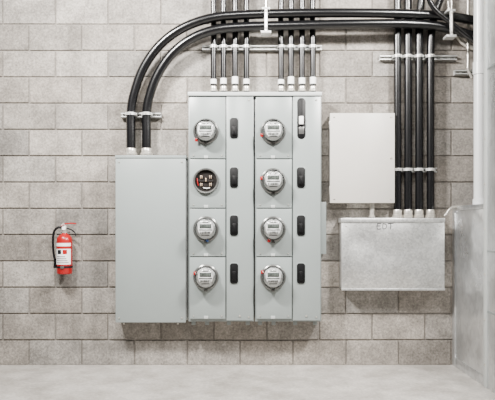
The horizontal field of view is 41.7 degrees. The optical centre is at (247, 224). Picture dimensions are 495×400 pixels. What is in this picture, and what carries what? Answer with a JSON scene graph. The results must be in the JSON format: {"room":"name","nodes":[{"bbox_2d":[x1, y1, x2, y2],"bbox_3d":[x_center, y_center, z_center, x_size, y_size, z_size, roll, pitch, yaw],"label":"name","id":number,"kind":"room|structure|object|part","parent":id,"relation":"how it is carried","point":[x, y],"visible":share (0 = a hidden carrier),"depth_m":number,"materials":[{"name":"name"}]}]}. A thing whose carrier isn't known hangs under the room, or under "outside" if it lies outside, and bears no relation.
{"room":"electrical room","nodes":[
{"label":"electrical room","id":0,"kind":"room"},
{"bbox_2d":[0,0,473,364],"bbox_3d":[-0.361,-0.433,5.006,7.910,3.020,0.013,0,0,0],"label":"blocks","id":1,"kind":"object","parent":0,"point":[12,37],"visible":0.55,"depth_m":5.00,"materials":[{"name":"concrete"}]},
{"bbox_2d":[52,223,75,273],"bbox_3d":[-1.378,0.176,4.917,0.143,0.388,0.147,0,0,38],"label":"fire extinguisher","id":2,"kind":"object","parent":1,"relation":"attached to","point":[62,261],"visible":1,"depth_m":4.87,"materials":[{"name":"red metal"}]},
{"bbox_2d":[121,112,161,117],"bbox_3d":[-0.813,-0.839,4.932,0.305,0.038,0.136,0,0,0],"label":"channel","id":3,"kind":"object","parent":1,"relation":"attached to","point":[138,114],"visible":0.86,"depth_m":4.96,"materials":[{"name":"silver metal"}]},
{"bbox_2d":[115,155,188,323],"bbox_3d":[-0.718,0.115,4.911,0.530,1.265,0.178,0,0,0],"label":"electrical cabinet","id":4,"kind":"object","parent":1,"relation":"attached to","point":[152,191],"visible":1,"depth_m":4.83,"materials":[{"name":"grey metal"}]},
{"bbox_2d":[125,8,473,154],"bbox_3d":[0.500,-1.071,4.856,2.859,1.089,0.128,0,0,2],"label":"conduit","id":5,"kind":"object","parent":4,"relation":"attached to","point":[463,18],"visible":0.94,"depth_m":4.83,"materials":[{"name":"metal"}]},
{"bbox_2d":[261,0,270,35],"bbox_3d":[0.136,-1.581,4.824,0.074,0.332,0.091,0,0,0],"label":"hanger","id":6,"kind":"object","parent":5,"relation":"attached to","point":[265,32],"visible":0.91,"depth_m":4.79,"materials":[{"name":"metal"}]},
{"bbox_3d":[0.136,-1.584,4.790,0.011,0.324,0.011,0,0,-22],"label":"threaded rod","id":7,"kind":"part","parent":6,"relation":"part of","materials":[{"name":"metal"}]},
{"bbox_2d":[443,0,455,39],"bbox_3d":[1.487,-1.551,4.779,0.073,0.358,0.091,0,0,0],"label":"hanger","id":8,"kind":"object","parent":5,"relation":"attached to","point":[451,11],"visible":0.98,"depth_m":4.74,"materials":[{"name":"metal"}]},
{"bbox_2d":[426,0,473,43],"bbox_3d":[1.594,-1.472,4.775,0.616,0.526,0.040,0,0,0],"label":"conduit","id":9,"kind":"object","parent":8,"relation":"hanging from","point":[457,28],"visible":0.82,"depth_m":4.76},
{"bbox_2d":[140,19,473,154],"bbox_3d":[0.560,-1.031,4.855,2.745,1.008,0.129,0,0,2],"label":"conduit","id":10,"kind":"object","parent":4,"relation":"attached to","point":[439,26],"visible":0.9,"depth_m":4.82,"materials":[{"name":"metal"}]},
{"bbox_2d":[188,92,253,324],"bbox_3d":[-0.195,-0.115,4.886,0.491,1.732,0.228,0,0,0],"label":"cabinet","id":11,"kind":"object","parent":1,"relation":"attached to","point":[221,172],"visible":1,"depth_m":4.80,"materials":[{"name":"grey metal"}]},
{"bbox_2d":[193,216,218,242],"bbox_3d":[-0.306,0.034,4.740,0.190,0.199,0.112,0,0,0],"label":"electric meter","id":12,"kind":"object","parent":11,"relation":"attached to","point":[205,228],"visible":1,"depth_m":4.73,"materials":[{"name":"metal"}]},
{"bbox_2d":[193,264,218,290],"bbox_3d":[-0.306,0.388,4.740,0.190,0.199,0.112,0,0,0],"label":"electric meter","id":13,"kind":"object","parent":11,"relation":"attached to","point":[205,276],"visible":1,"depth_m":4.73,"materials":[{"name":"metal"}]},
{"bbox_2d":[193,118,218,145],"bbox_3d":[-0.306,-0.685,4.740,0.190,0.199,0.112,0,0,0],"label":"electric meter","id":14,"kind":"object","parent":11,"relation":"attached to","point":[205,131],"visible":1,"depth_m":4.73,"materials":[{"name":"metal"}]},
{"bbox_2d":[193,168,218,193],"bbox_3d":[-0.306,-0.325,4.785,0.192,0.192,0.028,0,0,0],"label":"socket","id":15,"kind":"object","parent":11,"relation":"attached to","point":[205,180],"depth_m":4.80,"materials":[{"name":"metal"}]},
{"bbox_3d":[-0.100,0.358,4.800,0.069,0.162,0.005,0,0,0],"label":"breaker frame","id":16,"kind":"part","parent":11,"relation":"part of","materials":[{"name":"black plastic"}]},
{"bbox_3d":[-0.100,0.004,4.800,0.069,0.162,0.005,0,0,0],"label":"breaker frame","id":17,"kind":"part","parent":11,"relation":"part of","materials":[{"name":"black plastic"}]},
{"bbox_3d":[-0.100,-0.350,4.800,0.069,0.162,0.005,0,0,0],"label":"breaker frame","id":18,"kind":"part","parent":11,"relation":"part of","materials":[{"name":"black plastic"}]},
{"bbox_3d":[-0.100,-0.716,4.800,0.069,0.162,0.005,0,0,0],"label":"breaker frame","id":19,"kind":"part","parent":11,"relation":"part of","materials":[{"name":"black plastic"}]},
{"bbox_2d":[202,44,321,50],"bbox_3d":[0.111,-1.355,4.947,0.916,0.038,0.106,0,0,0],"label":"channel","id":20,"kind":"object","parent":1,"relation":"attached to","point":[204,47],"visible":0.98,"depth_m":4.96,"materials":[{"name":"silver metal"}]},
{"bbox_2d":[209,0,217,91],"bbox_3d":[-0.258,-1.391,4.932,0.061,0.754,0.056,0,0,0],"label":"conduit","id":21,"kind":"object","parent":20,"relation":"attached to","point":[213,81],"visible":0.83,"depth_m":4.91,"materials":[{"name":"metal"}]},
{"bbox_2d":[219,0,227,91],"bbox_3d":[-0.182,-1.391,4.932,0.061,0.754,0.056,0,0,0],"label":"conduit","id":22,"kind":"object","parent":20,"relation":"attached to","point":[223,80],"visible":0.81,"depth_m":4.91,"materials":[{"name":"metal"}]},
{"bbox_2d":[231,0,238,91],"bbox_3d":[-0.095,-1.391,4.932,0.061,0.754,0.056,0,0,0],"label":"conduit","id":23,"kind":"object","parent":20,"relation":"attached to","point":[234,2],"visible":0.82,"depth_m":4.91,"materials":[{"name":"metal"}]},
{"bbox_2d":[242,0,250,91],"bbox_3d":[-0.008,-1.391,4.932,0.061,0.754,0.056,0,0,0],"label":"conduit","id":24,"kind":"object","parent":20,"relation":"attached to","point":[246,81],"visible":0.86,"depth_m":4.91,"materials":[{"name":"metal"}]},
{"bbox_2d":[277,0,284,91],"bbox_3d":[0.254,-1.391,4.932,0.061,0.754,0.056,0,0,0],"label":"conduit","id":25,"kind":"object","parent":20,"relation":"attached to","point":[280,2],"visible":0.81,"depth_m":4.91,"materials":[{"name":"metal"}]},
{"bbox_2d":[287,0,294,91],"bbox_3d":[0.330,-1.391,4.932,0.061,0.754,0.056,0,0,0],"label":"conduit","id":26,"kind":"object","parent":20,"relation":"attached to","point":[290,2],"visible":0.82,"depth_m":4.91,"materials":[{"name":"metal"}]},
{"bbox_2d":[298,0,305,91],"bbox_3d":[0.413,-1.391,4.932,0.061,0.754,0.056,0,0,0],"label":"conduit","id":27,"kind":"object","parent":20,"relation":"attached to","point":[301,2],"visible":0.82,"depth_m":4.91,"materials":[{"name":"metal"}]},
{"bbox_2d":[309,0,316,91],"bbox_3d":[0.497,-1.391,4.932,0.061,0.754,0.056,0,0,0],"label":"conduit","id":28,"kind":"object","parent":20,"relation":"attached to","point":[312,2],"visible":0.77,"depth_m":4.91,"materials":[{"name":"metal"}]},
{"bbox_2d":[254,92,321,324],"bbox_3d":[0.299,-0.115,4.888,0.499,1.732,0.225,0,0,0],"label":"cabinet","id":29,"kind":"object","parent":1,"relation":"attached to","point":[298,155],"visible":0.99,"depth_m":4.80,"materials":[{"name":"grey metal"}]},
{"bbox_2d":[260,168,285,194],"bbox_3d":[0.188,-0.320,4.740,0.190,0.199,0.112,0,0,0],"label":"electric meter","id":30,"kind":"object","parent":29,"relation":"attached to","point":[272,180],"visible":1,"depth_m":4.73,"materials":[{"name":"metal"}]},
{"bbox_2d":[260,216,285,242],"bbox_3d":[0.188,0.034,4.740,0.190,0.199,0.112,0,0,0],"label":"electric meter","id":31,"kind":"object","parent":29,"relation":"attached to","point":[272,228],"visible":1,"depth_m":4.73,"materials":[{"name":"metal"}]},
{"bbox_2d":[260,264,285,290],"bbox_3d":[0.188,0.388,4.740,0.190,0.199,0.112,0,0,0],"label":"electric meter","id":32,"kind":"object","parent":29,"relation":"attached to","point":[272,276],"visible":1,"depth_m":4.73,"materials":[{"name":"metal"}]},
{"bbox_2d":[260,118,285,145],"bbox_3d":[0.188,-0.685,4.740,0.190,0.199,0.112,0,0,0],"label":"electric meter","id":33,"kind":"object","parent":29,"relation":"attached to","point":[272,131],"visible":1,"depth_m":4.73,"materials":[{"name":"metal"}]},
{"bbox_3d":[0.395,0.358,4.800,0.069,0.162,0.005,0,0,0],"label":"breaker frame","id":34,"kind":"part","parent":29,"relation":"part of","materials":[{"name":"black plastic"}]},
{"bbox_3d":[0.395,0.004,4.800,0.069,0.162,0.005,0,0,0],"label":"breaker frame","id":35,"kind":"part","parent":29,"relation":"part of","materials":[{"name":"black plastic"}]},
{"bbox_3d":[0.395,-0.350,4.800,0.069,0.162,0.005,0,0,0],"label":"breaker frame","id":36,"kind":"part","parent":29,"relation":"part of","materials":[{"name":"black plastic"}]},
{"bbox_3d":[0.398,-0.697,4.797,0.038,0.052,0.006,0,0,0],"label":"breaker plate","id":37,"kind":"part","parent":29,"relation":"part of","materials":[{"name":"metal"}]},
{"bbox_2d":[321,202,325,253],"bbox_3d":[0.546,0.023,4.953,0.095,0.392,0.094,0,0,0],"label":"box","id":38,"kind":"object","parent":1,"relation":"attached to","point":[323,204],"visible":0.41,"depth_m":4.91,"materials":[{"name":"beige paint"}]},
{"bbox_2d":[329,113,394,202],"bbox_3d":[0.857,-0.501,4.929,0.490,0.674,0.142,0,0,0],"label":"junction box","id":39,"kind":"object","parent":1,"relation":"attached to","point":[361,145],"visible":1,"depth_m":4.87,"materials":[{"name":"beige paint"}]},
{"bbox_2d":[338,218,444,289],"bbox_3d":[1.083,0.218,4.918,0.775,0.540,0.164,0,0,0],"label":"box","id":40,"kind":"object","parent":1,"relation":"attached to","point":[375,253],"visible":1,"depth_m":4.84,"materials":[{"name":"metal"}]},
{"bbox_2d":[369,203,374,216],"bbox_3d":[0.944,-0.111,4.930,0.048,0.104,0.042,0,0,0],"label":"conduit nipple","id":41,"kind":"object","parent":40,"relation":"on","point":[371,204],"visible":1,"depth_m":4.92,"materials":[{"name":"metal"}]},
{"bbox_2d":[392,0,402,217],"bbox_3d":[1.137,-0.911,4.925,0.078,1.709,0.072,0,0,0],"label":"conduit","id":42,"kind":"object","parent":40,"relation":"attached to","point":[397,212],"visible":0.88,"depth_m":4.90,"materials":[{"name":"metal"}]},
{"bbox_2d":[403,0,412,217],"bbox_3d":[1.216,-0.911,4.925,0.078,1.709,0.072,0,0,0],"label":"conduit","id":43,"kind":"object","parent":40,"relation":"attached to","point":[407,3],"visible":0.9,"depth_m":4.90,"materials":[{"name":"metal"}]},
{"bbox_2d":[414,0,424,217],"bbox_3d":[1.305,-0.912,4.925,0.089,1.712,0.072,0,0,0],"label":"conduit","id":44,"kind":"object","parent":40,"relation":"attached to","point":[420,3],"visible":0.82,"depth_m":4.90,"materials":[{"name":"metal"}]},
{"bbox_2d":[425,0,443,217],"bbox_3d":[1.428,-0.916,4.925,0.162,1.720,0.072,0,0,0],"label":"conduit","id":45,"kind":"object","parent":40,"relation":"attached to","point":[430,212],"visible":0.82,"depth_m":4.90,"materials":[{"name":"metal"}]},
{"bbox_2d":[395,168,436,172],"bbox_3d":[1.274,-0.420,4.940,0.344,0.038,0.120,0,0,0],"label":"channel","id":46,"kind":"object","parent":1,"relation":"attached to","point":[402,170],"visible":0.78,"depth_m":4.90,"materials":[{"name":"silver metal"}]},
{"bbox_2d":[379,54,456,60],"bbox_3d":[1.305,-1.278,4.940,0.588,0.038,0.120,0,0,0],"label":"channel","id":47,"kind":"object","parent":1,"relation":"attached to","point":[381,57],"visible":0.87,"depth_m":4.96,"materials":[{"name":"silver metal"}]},
{"bbox_2d":[446,0,473,50],"bbox_3d":[1.733,-1.535,4.950,0.459,0.482,0.032,0,0,0],"label":"conduit","id":48,"kind":"object","parent":1,"relation":"attached to","point":[448,4],"visible":0.44,"depth_m":4.94,"materials":[{"name":"metal"}]},
{"bbox_2d":[453,70,472,75],"bbox_3d":[1.663,-1.167,4.980,0.160,0.038,0.040,0,0,0],"label":"channel","id":49,"kind":"object","parent":1,"relation":"attached to","point":[455,72],"visible":0.7,"depth_m":4.99,"materials":[{"name":"silver metal"}]},
{"bbox_2d":[466,0,472,77],"bbox_3d":[1.690,-1.442,4.940,0.053,0.658,0.022,0,0,0],"label":"conduit","id":50,"kind":"object","parent":49,"relation":"attached to","point":[468,1],"visible":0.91,"depth_m":4.93,"materials":[{"name":"metal"}]},
{"bbox_2d":[0,0,473,364],"bbox_3d":[-0.400,-0.773,5.106,7.200,3.700,0.189,0,0,0],"label":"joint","id":51,"kind":"structure","parent":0,"point":[29,50],"depth_m":5.01,"materials":[{"name":"grey concrete"}]},
{"bbox_2d":[0,365,494,399],"bbox_3d":[-0.400,1.127,1.850,7.200,0.100,6.700,0,0,0],"label":"floor","id":52,"kind":"structure","parent":0,"point":[17,382],"depth_m":4.42,"materials":[{"name":"concrete"}]},
{"bbox_2d":[452,204,482,384],"bbox_3d":[2.028,0.467,4.670,0.906,1.219,0.660,0,0,0],"label":"cabinet","id":53,"kind":"object","parent":52,"relation":"on","point":[467,220],"visible":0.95,"depth_m":4.65,"materials":[{"name":"metal"}]},
{"bbox_2d":[444,205,461,216],"bbox_3d":[1.548,-0.106,4.900,0.141,0.090,0.020,0,0,0],"label":"conduit","id":54,"kind":"object","parent":53,"relation":"attached to","point":[455,206],"visible":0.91,"depth_m":4.89,"materials":[{"name":"metal"}]},
{"bbox_3d":[1.593,0.484,4.970,0.036,1.185,0.060,0,0,0],"label":"frame post","id":55,"kind":"part","parent":53,"relation":"part of","materials":[{"name":"grey metal"}]},
{"bbox_3d":[2.029,1.042,4.670,0.904,0.070,0.660,0,0,0],"label":"kick plate","id":56,"kind":"part","parent":53,"relation":"part of","materials":[{"name":"grey metal"}]},
{"bbox_2d":[473,0,482,204],"bbox_3d":[1.667,-1.128,4.670,0.094,1.989,0.094,0,0,0],"label":"riser pipe","id":57,"kind":"object","parent":53,"relation":"on","point":[478,4],"visible":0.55,"depth_m":4.63,"materials":[{"name":"white metal"}]},
{"bbox_2d":[483,0,494,392],"bbox_3d":[2.025,-0.473,4.028,0.912,3.100,0.616,0,0,0],"label":"wall","id":58,"kind":"structure","parent":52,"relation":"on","point":[488,5],"depth_m":4.25,"materials":[{"name":"grey paint"}]},
{"bbox_3d":[1.602,-0.473,4.308,0.058,3.100,0.056,0,0,0],"label":"corner post","id":59,"kind":"part","parent":58,"relation":"part of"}
]}

